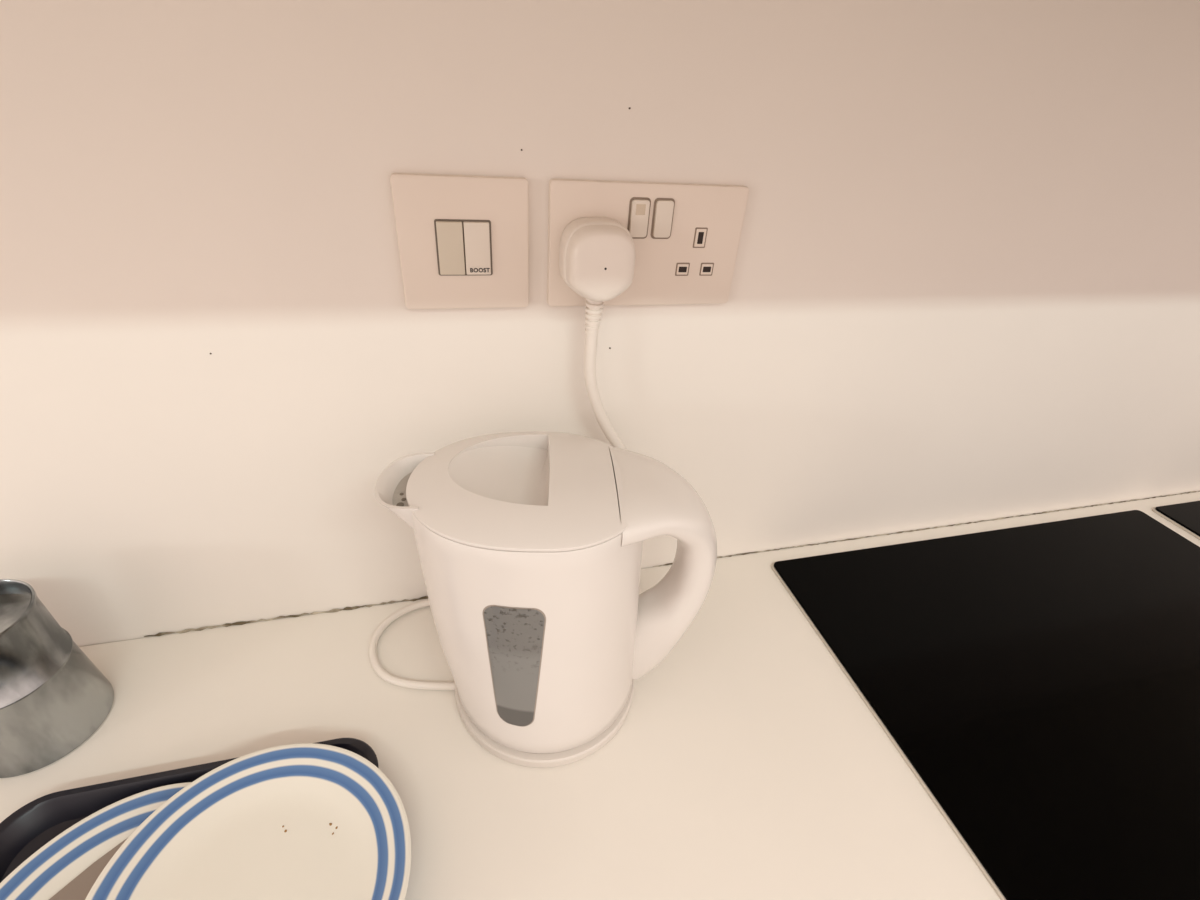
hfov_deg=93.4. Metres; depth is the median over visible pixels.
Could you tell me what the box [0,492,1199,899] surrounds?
countertop
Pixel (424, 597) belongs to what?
trim
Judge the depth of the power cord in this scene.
0.39 m
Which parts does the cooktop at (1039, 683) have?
trim frame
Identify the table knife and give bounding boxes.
[49,839,126,899]
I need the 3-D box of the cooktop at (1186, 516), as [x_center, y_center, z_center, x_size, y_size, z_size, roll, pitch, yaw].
[1.076,0.196,0.624,0.554,0.005,0.519,-5,34,-14]
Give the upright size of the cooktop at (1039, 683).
0.005 m
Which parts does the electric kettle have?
spout, lid, handle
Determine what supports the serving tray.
on the countertop
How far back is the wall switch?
0.38 m
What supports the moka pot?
on the countertop
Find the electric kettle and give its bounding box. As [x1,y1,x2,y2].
[375,432,716,767]
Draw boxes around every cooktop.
[771,510,1199,899]
[1152,501,1199,539]
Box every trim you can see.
[144,596,427,636]
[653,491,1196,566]
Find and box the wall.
[0,0,1199,646]
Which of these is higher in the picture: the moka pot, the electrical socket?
the electrical socket
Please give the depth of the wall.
0.42 m
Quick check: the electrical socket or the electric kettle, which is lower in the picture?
the electric kettle
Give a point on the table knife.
(80, 886)
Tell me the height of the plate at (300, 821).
0.030 m
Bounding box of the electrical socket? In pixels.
[547,179,748,306]
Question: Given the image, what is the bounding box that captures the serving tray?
[0,738,377,882]
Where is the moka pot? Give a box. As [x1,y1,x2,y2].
[0,579,113,777]
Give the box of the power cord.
[369,217,634,689]
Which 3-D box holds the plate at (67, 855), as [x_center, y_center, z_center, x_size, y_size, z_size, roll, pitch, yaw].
[-0.268,0.276,0.314,0.168,0.018,0.168,-5,34,-14]
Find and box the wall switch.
[390,173,528,308]
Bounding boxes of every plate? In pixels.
[0,782,190,899]
[85,743,410,899]

